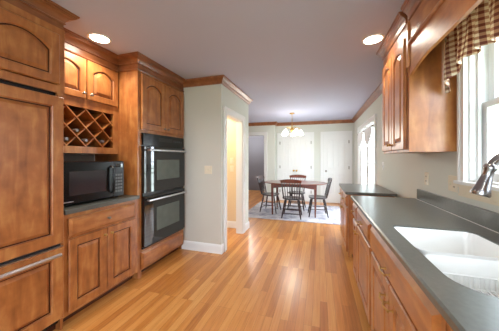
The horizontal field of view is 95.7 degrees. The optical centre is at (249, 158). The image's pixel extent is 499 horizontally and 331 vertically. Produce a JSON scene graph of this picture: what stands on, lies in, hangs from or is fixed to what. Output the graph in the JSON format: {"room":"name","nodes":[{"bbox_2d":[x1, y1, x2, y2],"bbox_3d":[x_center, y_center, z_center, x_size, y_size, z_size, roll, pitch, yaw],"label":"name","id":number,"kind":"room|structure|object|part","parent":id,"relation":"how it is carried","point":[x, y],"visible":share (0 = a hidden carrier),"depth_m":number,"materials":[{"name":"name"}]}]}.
{"room":"kitchen","nodes":[
{"label":"kitchen","id":0,"kind":"room"},
{"bbox_2d":[183,84,220,244],"bbox_3d":[-1.004,0.095,3.367,1.319,2.440,0.110,0,0,17],"label":"wall","id":1,"kind":"structure","parent":0,"point":[202,104],"depth_m":3.21,"materials":[{"name":"paint"}]},
{"bbox_2d":[182,240,223,253],"bbox_3d":[-0.699,1.252,3.240,0.695,0.125,0.080,0,0,17],"label":"baseboard","id":2,"kind":"structure","parent":1,"relation":"attached to","point":[188,245],"depth_m":3.18,"materials":[{"name":"white paint"}]},
{"bbox_2d":[204,166,211,173],"bbox_3d":[-0.583,0.160,3.169,0.118,0.115,0.016,0,0,17],"label":"light switch","id":3,"kind":"object","parent":1,"relation":"attached to","point":[207,169],"visible":1,"depth_m":3.17,"materials":[{"name":"beige plastic"}]},
{"bbox_2d":[183,75,252,104],"bbox_3d":[-1.078,-1.077,3.982,1.970,0.095,1.380,0,0,17],"label":"trim","id":4,"kind":"structure","parent":1,"relation":"attached to","point":[219,79],"depth_m":3.20,"materials":[{"name":"brown wood"}]},
{"bbox_2d":[248,82,381,125],"bbox_3d":[0.377,-1.077,5.010,4.135,0.095,4.450,0,0,17],"label":"trim","id":5,"kind":"structure","parent":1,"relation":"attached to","point":[378,91],"depth_m":6.61,"materials":[{"name":"brown wood"}]},
{"bbox_2d":[53,190,370,330],"bbox_3d":[-0.832,1.365,4.293,6.255,0.100,12.700,0,0,17],"label":"floor","id":6,"kind":"structure","parent":0,"point":[276,275],"depth_m":2.27,"materials":[{"name":"brown wood"}]},
{"bbox_2d":[0,0,79,330],"bbox_3d":[-1.829,0.095,1.427,0.700,2.440,0.997,0,0,17],"label":"tall cabinet","id":7,"kind":"object","parent":6,"relation":"on","point":[32,33],"visible":1,"depth_m":1.54,"materials":[{"name":"brown wood"}]},
{"bbox_3d":[-1.494,-0.741,1.482,0.016,0.248,0.326,0,0,17],"label":"panel","id":8,"kind":"part","parent":7,"relation":"part of","materials":[{"name":"brown wood"}]},
{"bbox_3d":[-1.566,0.945,1.306,0.021,0.382,0.742,0,0,17],"label":"panel","id":9,"kind":"part","parent":7,"relation":"part of","materials":[{"name":"brown wood"}]},
{"bbox_3d":[-1.566,0.089,1.306,0.021,0.950,0.742,0,0,17],"label":"panel","id":10,"kind":"part","parent":7,"relation":"part of","materials":[{"name":"brown wood"}]},
{"bbox_3d":[-1.495,-0.741,1.483,0.020,0.372,0.450,0,0,17],"label":"door","id":11,"kind":"part","parent":7,"relation":"part of","materials":[{"name":"brown wood"}]},
{"bbox_3d":[-1.567,0.945,1.306,0.025,0.540,0.900,0,0,17],"label":"drawer","id":12,"kind":"part","parent":7,"relation":"part of","materials":[{"name":"brown wood"}]},
{"bbox_3d":[-1.567,0.089,1.306,0.025,1.108,0.900,0,0,17],"label":"door","id":13,"kind":"part","parent":7,"relation":"part of","materials":[{"name":"brown wood"}]},
{"bbox_3d":[-1.573,-0.720,1.308,0.019,0.531,0.920,0,0,17],"label":"frame","id":14,"kind":"part","parent":7,"relation":"part of","materials":[{"name":"brown wood"}]},
{"bbox_3d":[-1.663,-1.044,1.376,0.346,0.160,0.996,0,0,17],"label":"crown moulding","id":15,"kind":"part","parent":7,"relation":"part of","materials":[{"name":"brown wood"}]},
{"bbox_2d":[63,199,137,321],"bbox_3d":[-1.600,0.877,2.190,0.680,0.876,0.750,0,0,17],"label":"base cabinet","id":16,"kind":"object","parent":6,"relation":"on","point":[100,244],"visible":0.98,"depth_m":2.01,"materials":[{"name":"brown wood"}]},
{"bbox_3d":[-1.373,0.927,1.934,0.020,0.576,0.331,0,0,17],"label":"door","id":17,"kind":"part","parent":16,"relation":"part of","materials":[{"name":"brown wood"}]},
{"bbox_3d":[-1.372,0.927,1.934,0.016,0.448,0.203,0,0,17],"label":"panel","id":18,"kind":"part","parent":16,"relation":"part of","materials":[{"name":"brown wood"}]},
{"bbox_3d":[-1.320,0.547,2.094,0.027,0.150,0.668,0,0,17],"label":"drawer","id":19,"kind":"part","parent":16,"relation":"part of","materials":[{"name":"brown wood"}]},
{"bbox_2d":[64,195,139,214],"bbox_3d":[-1.615,0.419,2.195,0.650,0.037,0.748,0,0,17],"label":"countertop","id":20,"kind":"structure","parent":16,"relation":"on","point":[84,206],"depth_m":2.04,"materials":[{"name":"grey stone"}]},
{"bbox_2d":[64,161,123,205],"bbox_3d":[-1.588,0.213,2.144,0.452,0.376,0.623,0,0,17],"label":"microwave","id":21,"kind":"object","parent":20,"relation":"on","point":[84,181],"visible":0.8,"depth_m":2.05,"materials":[{"name":"black plastic"}]},
{"bbox_3d":[-1.351,0.206,2.234,0.054,0.280,0.022,0,0,17],"label":"handle","id":22,"kind":"part","parent":21,"relation":"part of","materials":[{"name":"black plastic"}]},
{"bbox_3d":[-1.358,0.206,2.333,0.028,0.354,0.120,0,0,17],"label":"control panel","id":23,"kind":"part","parent":21,"relation":"part of","materials":[{"name":"black plastic"}]},
{"bbox_3d":[-1.273,0.927,2.256,0.020,0.576,0.331,0,0,17],"label":"door","id":24,"kind":"part","parent":16,"relation":"part of","materials":[{"name":"brown wood"}]},
{"bbox_3d":[-1.272,0.927,2.256,0.016,0.448,0.203,0,0,17],"label":"panel","id":25,"kind":"part","parent":16,"relation":"part of","materials":[{"name":"brown wood"}]},
{"bbox_2d":[95,51,184,278],"bbox_3d":[-1.364,0.095,2.924,0.697,2.441,0.942,0,0,17],"label":"tall cabinet","id":26,"kind":"object","parent":6,"relation":"on","point":[150,95],"visible":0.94,"depth_m":2.55,"materials":[{"name":"brown wood"}]},
{"bbox_3d":[-1.197,-1.044,2.871,0.348,0.160,0.941,0,0,17],"label":"crown moulding","id":27,"kind":"part","parent":26,"relation":"part of","materials":[{"name":"brown wood"}]},
{"bbox_3d":[-1.136,-0.630,2.695,0.020,0.610,0.398,0,0,17],"label":"door","id":28,"kind":"part","parent":26,"relation":"part of","materials":[{"name":"brown wood"}]},
{"bbox_3d":[-1.135,-0.630,2.694,0.016,0.470,0.258,0,0,17],"label":"panel","id":29,"kind":"part","parent":26,"relation":"part of","materials":[{"name":"brown wood"}]},
{"bbox_3d":[-1.102,0.095,2.881,0.022,2.440,0.866,0,0,17],"label":"frame","id":30,"kind":"part","parent":26,"relation":"part of","materials":[{"name":"brown wood"}]},
{"bbox_3d":[-1.074,1.137,2.886,0.024,0.185,0.800,0,0,17],"label":"drawer","id":31,"kind":"part","parent":26,"relation":"part of","materials":[{"name":"brown wood"}]},
{"bbox_2d":[141,133,186,249],"bbox_3d":[-1.307,0.362,2.961,0.641,1.302,0.782,0,0,17],"label":"double oven","id":32,"kind":"object","parent":26,"relation":"in","point":[163,191],"visible":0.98,"depth_m":2.78,"materials":[{"name":"black metal"}]},
{"bbox_3d":[-1.074,-0.220,2.888,0.022,0.134,0.782,0,0,17],"label":"control panel","id":33,"kind":"part","parent":32,"relation":"part of","materials":[{"name":"black metal"}]},
{"bbox_3d":[-1.067,0.708,2.886,0.035,0.565,0.782,0,0,17],"label":"door","id":34,"kind":"part","parent":32,"relation":"part of","materials":[{"name":"black glass"}]},
{"bbox_3d":[-1.067,0.125,2.886,0.035,0.530,0.782,0,0,17],"label":"door","id":35,"kind":"part","parent":32,"relation":"part of","materials":[{"name":"black glass"}]},
{"bbox_3d":[-1.028,0.473,2.874,0.057,0.024,0.722,0,0,17],"label":"handle","id":36,"kind":"part","parent":32,"relation":"part of","materials":[{"name":"metal"}]},
{"bbox_3d":[-1.028,-0.097,2.874,0.057,0.024,0.722,0,0,17],"label":"handle","id":37,"kind":"part","parent":32,"relation":"part of","materials":[{"name":"metal"}]},
{"bbox_3d":[-1.015,-0.630,3.078,0.016,0.470,0.258,0,0,17],"label":"panel","id":38,"kind":"part","parent":26,"relation":"part of","materials":[{"name":"brown wood"}]},
{"bbox_3d":[-1.016,-0.630,3.078,0.020,0.610,0.398,0,0,17],"label":"door","id":39,"kind":"part","parent":26,"relation":"part of","materials":[{"name":"brown wood"}]},
{"bbox_2d":[248,202,339,224],"bbox_3d":[1.118,1.310,5.633,2.220,0.009,1.820,0,0,17],"label":"area rug","id":40,"kind":"object","parent":6,"relation":"on","point":[333,211],"visible":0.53,"depth_m":5.27,"materials":[{"name":"white fabric"}]},
{"bbox_2d":[257,176,280,213],"bbox_3d":[0.486,0.873,5.636,0.522,0.869,0.448,0,0,24],"label":"dining chair","id":41,"kind":"object","parent":40,"relation":"on","point":[261,187],"visible":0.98,"depth_m":5.66,"materials":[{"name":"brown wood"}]},
{"bbox_3d":[0.527,0.888,5.618,0.410,0.034,0.438,0,0,24],"label":"seat","id":42,"kind":"part","parent":41,"relation":"part of","materials":[{"name":"brown wood"}]},
{"bbox_2d":[280,179,301,219],"bbox_3d":[0.940,0.873,5.023,0.448,0.869,0.522,0,0,16],"label":"dining chair","id":43,"kind":"object","parent":40,"relation":"on","point":[298,198],"visible":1,"depth_m":4.87,"materials":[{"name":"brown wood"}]},
{"bbox_3d":[0.878,0.480,4.801,0.448,0.083,0.061,0,0,16],"label":"crest rail","id":44,"kind":"part","parent":43,"relation":"part of","materials":[{"name":"brown wood"}]},
{"bbox_3d":[0.952,0.888,5.066,0.438,0.034,0.410,0,0,16],"label":"seat","id":45,"kind":"part","parent":43,"relation":"part of","materials":[{"name":"brown wood"}]},
{"bbox_3d":[1.069,1.100,4.860,0.040,0.416,0.126,0,0,-25],"label":"leg","id":46,"kind":"part","parent":43,"relation":"part of","materials":[{"name":"brown wood"}]},
{"bbox_2d":[264,180,326,217],"bbox_3d":[1.084,0.934,5.423,1.480,0.742,1.000,0,0,17],"label":"dining table","id":47,"kind":"object","parent":40,"relation":"on","point":[276,184],"visible":0.86,"depth_m":5.20,"materials":[{"name":"brown wood"}]},
{"bbox_3d":[0.534,0.946,5.270,0.052,0.716,0.052,0,0,17],"label":"leg","id":48,"kind":"part","parent":47,"relation":"part of","materials":[{"name":"brown wood"}]},
{"bbox_3d":[1.450,0.946,4.984,0.052,0.716,0.052,0,0,17],"label":"leg","id":49,"kind":"part","parent":47,"relation":"part of","materials":[{"name":"brown wood"}]},
{"bbox_2d":[287,175,305,210],"bbox_3d":[1.241,0.873,5.924,0.448,0.869,0.522,0,0,18],"label":"dining chair","id":50,"kind":"object","parent":40,"relation":"on","point":[291,176],"visible":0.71,"depth_m":5.99,"materials":[{"name":"brown wood"}]},
{"bbox_3d":[1.227,0.888,5.881,0.438,0.034,0.410,0,0,18],"label":"seat","id":51,"kind":"part","parent":50,"relation":"part of","materials":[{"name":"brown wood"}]},
{"bbox_3d":[1.314,0.480,6.143,0.448,0.083,0.061,0,0,18],"label":"crest rail","id":52,"kind":"part","parent":50,"relation":"part of","materials":[{"name":"brown wood"}]},
{"bbox_2d":[308,178,331,217],"bbox_3d":[1.611,0.873,5.180,0.522,0.869,0.448,0,0,12],"label":"dining chair","id":53,"kind":"object","parent":40,"relation":"on","point":[325,196],"visible":0.98,"depth_m":5.12,"materials":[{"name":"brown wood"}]},
{"bbox_3d":[1.566,0.888,5.189,0.410,0.034,0.438,0,0,12],"label":"seat","id":54,"kind":"part","parent":53,"relation":"part of","materials":[{"name":"brown wood"}]},
{"bbox_3d":[1.696,1.100,4.990,0.040,0.416,0.126,0,0,-38],"label":"leg","id":55,"kind":"part","parent":53,"relation":"part of","materials":[{"name":"grey wood"}]},
{"bbox_2d":[351,202,372,325],"bbox_3d":[1.244,0.876,1.936,0.644,0.877,0.881,0,0,17],"label":"base cabinet","id":56,"kind":"object","parent":6,"relation":"on","point":[362,250],"visible":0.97,"depth_m":1.87,"materials":[{"name":"wood"}]},
{"bbox_3d":[1.079,0.917,2.296,0.016,0.447,0.137,0,0,17],"label":"panel","id":57,"kind":"part","parent":56,"relation":"part of","materials":[{"name":"brown wood"}]},
{"bbox_3d":[1.076,0.537,2.296,0.027,0.145,0.255,0,0,17],"label":"drawer","id":58,"kind":"part","parent":56,"relation":"part of","materials":[{"name":"brown wood"}]},
{"bbox_3d":[1.079,0.917,2.295,0.020,0.565,0.255,0,0,17],"label":"door","id":59,"kind":"part","parent":56,"relation":"part of","materials":[{"name":"brown wood"}]},
{"bbox_3d":[0.950,0.917,1.883,0.016,0.433,0.428,0,0,17],"label":"panel","id":60,"kind":"part","parent":56,"relation":"part of","materials":[{"name":"brown wood"}]},
{"bbox_3d":[0.947,0.537,1.883,0.027,0.145,0.560,0,0,17],"label":"drawer","id":61,"kind":"part","parent":56,"relation":"part of","materials":[{"name":"brown wood"}]},
{"bbox_3d":[0.951,0.917,1.882,0.020,0.565,0.560,0,0,17],"label":"door","id":62,"kind":"part","parent":56,"relation":"part of","materials":[{"name":"brown wood"}]},
{"bbox_2d":[338,188,390,256],"bbox_3d":[1.610,0.885,3.258,0.586,0.861,0.941,0,0,17],"label":"base cabinet","id":63,"kind":"object","parent":6,"relation":"on","point":[346,203],"visible":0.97,"depth_m":2.91,"materials":[{"name":"wood"}]},
{"bbox_3d":[1.452,0.920,3.541,0.020,0.560,0.435,0,0,17],"label":"door","id":64,"kind":"part","parent":63,"relation":"part of","materials":[{"name":"brown wood"}]},
{"bbox_3d":[1.319,0.920,3.116,0.016,0.432,0.307,0,0,17],"label":"panel","id":65,"kind":"part","parent":63,"relation":"part of","materials":[{"name":"brown wood"}]},
{"bbox_3d":[1.316,0.547,3.117,0.027,0.135,0.435,0,0,17],"label":"drawer","id":66,"kind":"part","parent":63,"relation":"part of","materials":[{"name":"brown wood"}]},
{"bbox_3d":[1.320,0.920,3.116,0.020,0.560,0.435,0,0,17],"label":"door","id":67,"kind":"part","parent":63,"relation":"part of","materials":[{"name":"brown wood"}]},
{"bbox_3d":[1.408,0.855,3.321,0.022,0.801,0.941,0,0,17],"label":"frame","id":68,"kind":"part","parent":63,"relation":"part of","materials":[{"name":"brown wood"}]},
{"bbox_2d":[339,183,396,196],"bbox_3d":[1.636,0.436,3.245,0.580,0.034,1.030,0,0,17],"label":"countertop","id":69,"kind":"structure","parent":63,"relation":"on","point":[349,189],"depth_m":2.96,"materials":[{"name":"grey stone"}]},
{"bbox_2d":[370,226,452,330],"bbox_3d":[0.966,0.876,1.043,0.644,0.877,0.983,0,0,17],"label":"base cabinet","id":70,"kind":"object","parent":6,"relation":"on","point":[398,303],"visible":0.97,"depth_m":1.05,"materials":[{"name":"wood"}]},
{"bbox_3d":[0.787,0.922,1.362,0.016,0.423,0.298,0,0,17],"label":"panel","id":71,"kind":"part","parent":70,"relation":"part of","materials":[{"name":"brown wood"}]},
{"bbox_3d":[0.788,0.922,1.362,0.020,0.555,0.430,0,0,17],"label":"door","id":72,"kind":"part","parent":70,"relation":"part of","materials":[{"name":"brown wood"}]},
{"bbox_3d":[0.704,0.740,1.194,0.041,0.018,0.097,0,0,17],"label":"handle","id":73,"kind":"part","parent":70,"relation":"part of","materials":[{"name":"gold metal"}]},
{"bbox_3d":[0.687,0.580,1.163,0.041,0.018,0.097,0,0,17],"label":"handle","id":74,"kind":"part","parent":70,"relation":"part of","materials":[{"name":"gold metal"}]},
{"bbox_3d":[0.685,0.740,1.132,0.041,0.018,0.097,0,0,17],"label":"handle","id":75,"kind":"part","parent":70,"relation":"part of","materials":[{"name":"gold metal"}]},
{"bbox_3d":[0.647,0.922,0.914,0.016,0.423,0.368,0,0,17],"label":"panel","id":76,"kind":"part","parent":70,"relation":"part of","materials":[{"name":"brown wood"}]},
{"bbox_3d":[0.648,0.922,0.913,0.020,0.555,0.500,0,0,17],"label":"door","id":77,"kind":"part","parent":70,"relation":"part of","materials":[{"name":"brown wood"}]},
{"bbox_2d":[351,195,498,330],"bbox_3d":[0.894,0.419,0.798,0.595,0.036,3.295,0,0,17],"label":"countertop","id":78,"kind":"structure","parent":70,"relation":"on","point":[464,308],"depth_m":0.95,"materials":[{"name":"grey stone"}]},
{"bbox_2d":[394,227,498,297],"bbox_3d":[0.932,0.504,0.956,0.386,0.195,0.726,0,0,17],"label":"sink","id":79,"kind":"object","parent":78,"relation":"in","point":[457,252],"visible":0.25,"depth_m":1.09,"materials":[{"name":"white ceramic"}]},
{"bbox_2d":[442,272,498,296],"bbox_3d":[0.875,0.534,0.772,0.328,0.131,0.272,0,0,17],"label":"rack","id":80,"kind":"object","parent":79,"relation":"in","point":[444,273],"visible":0.15,"depth_m":0.90,"materials":[{"name":"white metal"}]},
{"bbox_2d":[470,153,498,197],"bbox_3d":[0.993,0.172,0.767,0.345,0.458,0.142,0,0,17],"label":"kitchen faucet","id":81,"kind":"object","parent":78,"relation":"on","point":[483,186],"visible":1,"depth_m":0.83,"materials":[{"name":"silver metal"}]},
{"bbox_3d":[1.020,0.124,0.803,0.286,0.362,0.031,0,0,17],"label":"spout","id":82,"kind":"part","parent":81,"relation":"part of","materials":[{"name":"silver metal"}]},
{"bbox_3d":[0.735,0.826,1.115,0.021,0.778,0.983,0,0,17],"label":"frame","id":83,"kind":"part","parent":70,"relation":"part of","materials":[{"name":"brown wood"}]},
{"bbox_2d":[51,0,404,122],"bbox_3d":[-0.832,-1.175,4.293,6.255,0.100,12.700,0,0,17],"label":"ceiling","id":84,"kind":"structure","parent":0,"point":[308,59],"depth_m":2.19,"materials":[{"name":"paint"}]},
{"bbox_2d":[87,32,111,43],"bbox_3d":[-1.401,-1.121,2.113,0.196,0.007,0.196,0,0,17],"label":"recessed light","id":85,"kind":"object","parent":84,"relation":"in","point":[96,37],"visible":1,"depth_m":2.10,"materials":[{"name":"white paint"}]},
{"bbox_2d":[282,113,303,135],"bbox_3d":[1.059,-0.846,5.609,0.549,0.556,0.529,0,0,17],"label":"chandelier","id":86,"kind":"object","parent":84,"relation":"hanging from","point":[285,132],"visible":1,"depth_m":5.54,"materials":[{"name":"white glass"}]},
{"bbox_2d":[361,34,384,44],"bbox_3d":[1.164,-1.121,2.130,0.196,0.007,0.196,0,0,17],"label":"recessed light","id":87,"kind":"object","parent":84,"relation":"in","point":[374,38],"visible":1,"depth_m":2.12,"materials":[{"name":"white paint"}]},
{"bbox_2d":[227,118,235,220],"bbox_3d":[-1.901,0.095,4.836,3.690,2.440,0.100,0,0,17],"label":"wall","id":88,"kind":"structure","parent":0,"point":[231,125],"depth_m":4.30,"materials":[{"name":"paint"}]},
{"bbox_2d":[227,221,235,227],"bbox_3d":[-1.155,1.252,4.542,2.090,0.125,0.015,0,0,17],"label":"baseboard","id":89,"kind":"structure","parent":88,"relation":"attached to","point":[230,224],"depth_m":4.28,"materials":[{"name":"white paint"}]},
{"bbox_2d":[221,84,247,244],"bbox_3d":[-0.257,0.095,3.725,0.111,2.441,1.241,0,0,17],"label":"wall","id":90,"kind":"structure","parent":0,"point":[229,99],"depth_m":3.44,"materials":[{"name":"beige paint"}]},
{"bbox_2d":[224,106,244,251],"bbox_3d":[-0.274,0.287,3.626,0.138,2.055,0.890,0,0,17],"label":"door frame","id":91,"kind":"structure","parent":90,"relation":"attached to","point":[227,110],"depth_m":3.95,"materials":[{"name":"white paint"}]},
{"bbox_2d":[248,136,263,190],"bbox_3d":[0.011,0.095,8.429,3.200,2.441,2.101,0,0,17],"label":"wall","id":92,"kind":"structure","parent":0,"point":[255,143],"depth_m":9.35,"materials":[{"name":"grey paint"}]},
{"bbox_2d":[248,123,353,202],"bbox_3d":[1.038,0.095,7.061,4.376,2.441,0.341,0,0,17],"label":"wall","id":93,"kind":"structure","parent":0,"point":[272,130],"depth_m":6.91,"materials":[{"name":"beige paint"}]},
{"bbox_2d":[248,132,266,200],"bbox_3d":[0.061,0.242,7.173,1.015,2.145,0.028,0,0,17],"label":"trim","id":94,"kind":"structure","parent":93,"relation":"attached to","point":[249,133],"depth_m":7.03,"materials":[{"name":"white paint"}]},
{"bbox_2d":[280,136,294,200],"bbox_3d":[1.173,0.295,7.035,0.480,2.020,0.104,0,0,17],"label":"door","id":95,"kind":"structure","parent":93,"relation":"in","point":[287,143],"depth_m":7.06,"materials":[{"name":"white paint"}]},
{"bbox_2d":[277,132,313,201],"bbox_3d":[1.419,0.258,7.001,1.120,2.115,0.028,0,0,17],"label":"trim","id":96,"kind":"structure","parent":93,"relation":"attached to","point":[304,133],"depth_m":6.90,"materials":[{"name":"white paint"}]},
{"bbox_2d":[295,135,311,201],"bbox_3d":[1.638,0.295,6.890,0.486,2.020,0.104,0,0,17],"label":"door","id":97,"kind":"structure","parent":93,"relation":"in","point":[303,143],"depth_m":6.91,"materials":[{"name":"white paint"}]},
{"bbox_2d":[323,134,348,202],"bbox_3d":[2.538,0.295,6.609,0.710,2.020,0.104,0,0,17],"label":"door","id":98,"kind":"structure","parent":93,"relation":"in","point":[335,146],"depth_m":6.64,"materials":[{"name":"white paint"}]},
{"bbox_2d":[321,131,351,201],"bbox_3d":[2.546,0.258,6.650,0.870,2.115,0.028,0,0,17],"label":"trim","id":99,"kind":"structure","parent":93,"relation":"attached to","point":[329,132],"depth_m":6.59,"materials":[{"name":"white paint"}]},
{"bbox_2d":[354,94,498,212],"bbox_3d":[1.662,0.095,1.954,0.142,2.442,9.721,0,0,17],"label":"wall","id":100,"kind":"structure","parent":0,"point":[402,174],"depth_m":2.44,"materials":[{"name":"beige paint"}]},
{"bbox_2d":[361,127,367,183],"bbox_3d":[2.622,0.315,5.197,0.100,1.957,0.832,0,0,17],"label":"door","id":101,"kind":"structure","parent":100,"relation":"in","point":[364,148],"depth_m":5.28,"materials":[{"name":"white paint"}]},
{"bbox_2d":[357,131,363,146],"bbox_3d":[2.580,-0.438,5.221,0.074,0.328,0.811,0,0,17],"label":"swag valance","id":102,"kind":"object","parent":101,"relation":"hanging from","point":[360,135],"visible":0.99,"depth_m":5.18,"materials":[{"name":"grey fabric"}]},
{"bbox_2d":[358,114,376,183],"bbox_3d":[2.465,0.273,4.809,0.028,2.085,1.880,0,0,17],"label":"trim","id":103,"kind":"structure","parent":100,"relation":"attached to","point":[374,117],"depth_m":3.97,"materials":[{"name":"white paint"}]},
{"bbox_2d":[366,123,373,183],"bbox_3d":[2.374,0.315,4.400,0.100,1.957,0.832,0,0,17],"label":"door","id":104,"kind":"structure","parent":100,"relation":"in","point":[370,172],"depth_m":4.49,"materials":[{"name":"white paint"}]},
{"bbox_2d":[364,125,373,144],"bbox_3d":[2.325,-0.438,4.405,0.074,0.328,0.811,0,0,17],"label":"swag valance","id":105,"kind":"object","parent":104,"relation":"hanging from","point":[367,132],"visible":1,"depth_m":4.37,"materials":[{"name":"grey fabric"}]},
{"bbox_2d":[376,11,456,153],"bbox_3d":[1.417,-0.588,2.008,0.360,1.076,0.772,0,0,17],"label":"upper cabinet","id":106,"kind":"object","parent":100,"relation":"attached to","point":[418,116],"visible":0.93,"depth_m":1.68,"materials":[{"name":"brown wood"}]},
{"bbox_3d":[1.332,-0.495,2.180,0.020,0.850,0.308,0,0,17],"label":"door","id":107,"kind":"part","parent":106,"relation":"part of","materials":[{"name":"brown wood"}]},
{"bbox_3d":[1.331,-0.495,2.181,0.016,0.730,0.188,0,0,17],"label":"panel","id":108,"kind":"part","parent":106,"relation":"part of","materials":[{"name":"brown wood"}]},
{"bbox_3d":[1.423,-1.024,2.028,0.360,0.200,0.730,0,0,17],"label":"crown moulding","id":109,"kind":"part","parent":106,"relation":"part of","materials":[{"name":"brown wood"}]},
{"bbox_3d":[1.305,-0.588,2.018,0.021,1.076,0.701,0,0,17],"label":"frame","id":110,"kind":"part","parent":106,"relation":"part of","materials":[{"name":"brown wood"}]},
{"bbox_3d":[1.237,-0.495,1.881,0.016,0.730,0.188,0,0,17],"label":"panel","id":111,"kind":"part","parent":106,"relation":"part of","materials":[{"name":"brown wood"}]},
{"bbox_3d":[1.238,-0.495,1.881,0.020,0.850,0.308,0,0,17],"label":"door","id":112,"kind":"part","parent":106,"relation":"part of","materials":[{"name":"brown wood"}]},
{"bbox_2d":[400,0,482,74],"bbox_3d":[0.915,-0.867,0.868,0.080,0.514,1.703,0,0,17],"label":"valance board","id":113,"kind":"object","parent":106,"relation":"attached to","point":[431,21],"visible":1,"depth_m":1.37,"materials":[{"name":"brown wood"}]},
{"bbox_3d":[0.906,-1.073,0.871,0.060,0.102,1.703,0,0,17],"label":"crown moulding","id":114,"kind":"part","parent":113,"relation":"part of","materials":[{"name":"brown wood"}]},
{"bbox_3d":[0.927,-0.858,0.865,0.016,0.035,1.703,0,0,17],"label":"bead moulding","id":115,"kind":"part","parent":113,"relation":"part of","materials":[{"name":"brown wood"}]},
{"bbox_2d":[424,172,428,185],"bbox_3d":[1.621,0.185,2.071,0.008,0.118,0.072,0,0,17],"label":"wall outlet","id":116,"kind":"object","parent":100,"relation":"attached to","point":[426,174],"visible":1,"depth_m":2.06,"materials":[{"name":"beige plastic"}]},
{"bbox_2d":[448,175,457,192],"bbox_3d":[1.489,0.185,1.662,0.016,0.118,0.118,0,0,17],"label":"wall outlet","id":117,"kind":"object","parent":100,"relation":"attached to","point":[453,187],"visible":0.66,"depth_m":1.66,"materials":[{"name":"beige plastic"}]},
{"bbox_2d":[417,189,498,233],"bbox_3d":[1.180,0.350,0.685,0.024,0.102,3.250,0,0,17],"label":"backsplash","id":118,"kind":"structure","parent":100,"relation":"attached to","point":[488,219],"depth_m":1.50,"materials":[{"name":"grey stone"}]},
{"bbox_2d":[453,37,498,205],"bbox_3d":[1.303,-0.351,0.887,0.192,1.213,1.375,0,0,17],"label":"window","id":119,"kind":"structure","parent":100,"relation":"in","point":[478,76],"depth_m":1.46,"materials":[{"name":"white paint"}]},
{"bbox_2d":[444,0,498,92],"bbox_3d":[1.128,-0.690,0.807,0.075,0.461,1.712,0,0,17],"label":"fabric valance","id":120,"kind":"object","parent":119,"relation":"hanging from","point":[480,28],"visible":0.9,"depth_m":1.31,"materials":[{"name":"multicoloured fabric"}]},
{"bbox_3d":[1.332,-0.108,0.878,0.031,0.494,1.203,0,0,17],"label":"sash","id":121,"kind":"part","parent":119,"relation":"part of","materials":[{"name":"white paint"}]},
{"bbox_3d":[1.365,-0.599,0.868,0.031,0.549,1.203,0,0,17],"label":"sash","id":122,"kind":"part","parent":119,"relation":"part of","materials":[{"name":"white paint"}]},
{"bbox_3d":[-2.400,0.095,0.937,0.100,2.440,5.360,0,0,17],"label":"wall","id":123,"kind":"structure","parent":0,"visible":0},
{"bbox_2d":[64,154,93,160],"bbox_3d":[-1.919,0.177,2.290,0.011,0.444,0.710,0,0,17],"label":"panel","id":124,"kind":"object","parent":123,"relation":"attached to","point":[67,157],"visible":0.14,"depth_m":2.46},
{"bbox_2d":[64,28,117,153],"bbox_3d":[-1.722,-0.588,2.229,0.427,1.076,0.751,0,0,17],"label":"wine rack cabinet","id":125,"kind":"object","parent":123,"relation":"attached to","point":[91,70],"visible":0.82,"depth_m":2.24,"materials":[{"name":"brown wood"}]},
{"bbox_3d":[-1.630,-0.763,2.014,0.016,0.261,0.226,0,0,17],"label":"panel","id":126,"kind":"part","parent":125,"relation":"part of","materials":[{"name":"brown wood"}]},
{"bbox_3d":[-1.631,-0.763,2.014,0.020,0.385,0.350,0,0,17],"label":"door","id":127,"kind":"part","parent":125,"relation":"part of","materials":[{"name":"brown wood"}]},
{"bbox_3d":[-1.554,-1.044,2.177,0.076,0.160,0.750,0,0,17],"label":"crown moulding","id":128,"kind":"part","parent":125,"relation":"part of","materials":[{"name":"brown wood"}]},
{"bbox_3d":[-1.524,-0.763,2.358,0.020,0.385,0.350,0,0,17],"label":"door","id":129,"kind":"part","parent":125,"relation":"part of","materials":[{"name":"brown wood"}]},
{"bbox_3d":[-1.523,-0.763,2.357,0.016,0.261,0.226,0,0,17],"label":"panel","id":130,"kind":"part","parent":125,"relation":"part of","materials":[{"name":"brown wood"}]}
]}

